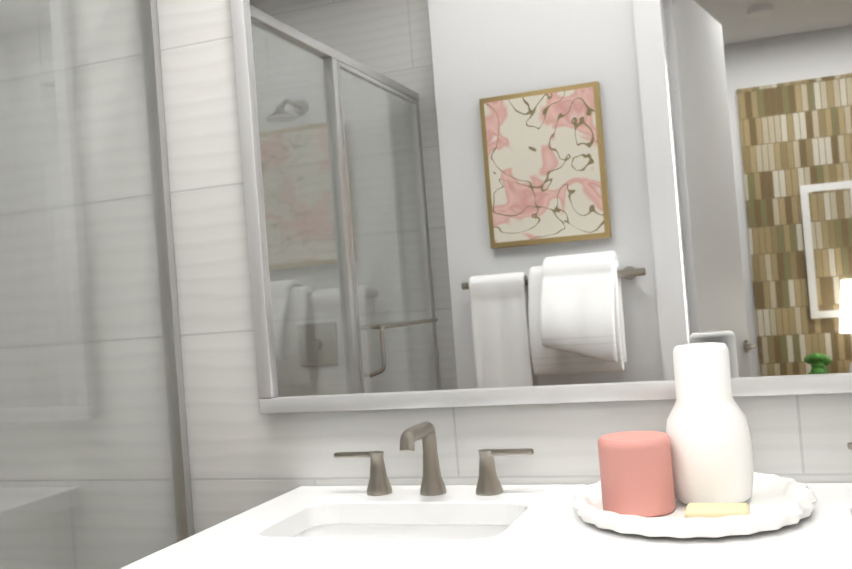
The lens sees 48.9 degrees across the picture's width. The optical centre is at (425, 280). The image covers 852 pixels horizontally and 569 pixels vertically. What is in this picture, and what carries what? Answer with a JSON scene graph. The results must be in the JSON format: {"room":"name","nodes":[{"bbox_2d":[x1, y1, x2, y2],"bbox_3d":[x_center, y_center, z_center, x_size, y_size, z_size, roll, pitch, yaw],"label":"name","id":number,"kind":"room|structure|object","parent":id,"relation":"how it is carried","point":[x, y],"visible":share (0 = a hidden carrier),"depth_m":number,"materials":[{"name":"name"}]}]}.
{"room":"bathroom","nodes":[
{"label":"bathroom","id":0,"kind":"room"},
{"bbox_2d":[0,0,851,568],"bbox_3d":[-0.072,0.013,1.859,2.947,2.530,0.120,-5,-1,20],"label":"wall tile","id":1,"kind":"structure","parent":0,"point":[244,454],"depth_m":1.95,"materials":[{"name":"white tile"}]},
{"bbox_2d":[230,0,851,413],"bbox_3d":[0.357,-0.444,1.621,1.560,1.295,0.029,-5,-1,20],"label":"mirror","id":2,"kind":"object","parent":1,"relation":"attached to","point":[478,202],"visible":0.96,"depth_m":1.68,"materials":[{"name":"white mirror"}]},
{"bbox_3d":[-0.258,1.329,1.035,2.947,0.100,1.810,-5,-1,20],"label":"floor","id":3,"kind":"structure","parent":0,"visible":0},
{"bbox_2d":[120,421,851,568],"bbox_3d":[0.409,0.723,1.319,1.548,1.018,0.571,-5,-1,20],"label":"bathroom vanity","id":4,"kind":"object","parent":3,"relation":"on","point":[434,521],"visible":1,"depth_m":1.38,"materials":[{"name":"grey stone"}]},
{"bbox_2d":[120,480,851,568],"bbox_3d":[0.384,0.366,1.332,1.548,0.040,0.560,-5,-1,20],"label":"countertop","id":5,"kind":"structure","parent":4,"relation":"on","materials":[{"name":"white stone"}]},
{"bbox_2d":[572,472,816,537],"bbox_3d":[0.395,0.330,1.399,0.352,0.032,0.352,-5,-1,20],"label":"tray","id":6,"kind":"object","parent":5,"relation":"on","point":[774,502],"visible":0.67,"depth_m":1.29,"materials":[{"name":"white ceramic"}]},
{"bbox_2d":[598,431,675,517],"bbox_3d":[0.313,0.286,1.395,0.107,0.111,0.107,-5,-1,20],"label":"candle","id":7,"kind":"object","parent":6,"relation":"on","point":[636,473],"visible":0.96,"depth_m":1.35,"materials":[{"name":"pink wax"}]},
{"bbox_2d":[666,342,753,504],"bbox_3d":[0.425,0.214,1.419,0.126,0.238,0.126,-5,-1,20],"label":"vase","id":8,"kind":"object","parent":6,"relation":"on","point":[707,431],"visible":0.94,"depth_m":1.38,"materials":[{"name":"white ceramic"}]},
{"bbox_2d":[684,503,749,517],"bbox_3d":[0.405,0.323,1.302,0.085,0.020,0.055,-5,-1,20],"label":"soap bar","id":9,"kind":"object","parent":6,"relation":"on","point":[705,510],"visible":0.71,"depth_m":1.29,"materials":[{"name":"beige"}]},
{"bbox_3d":[-0.709,1.231,1.166,0.115,0.170,1.628,-5,-1,20],"label":"shower curb","id":10,"kind":"object","parent":3,"relation":"on","visible":0},
{"bbox_2d":[0,0,193,568],"bbox_3d":[-0.770,0.230,1.182,0.088,1.834,1.626,-5,-1,20],"label":"shower enclosure","id":11,"kind":"object","parent":10,"relation":"on","point":[173,376],"visible":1,"depth_m":1.78,"materials":[{"name":"clear glass"}]}
]}

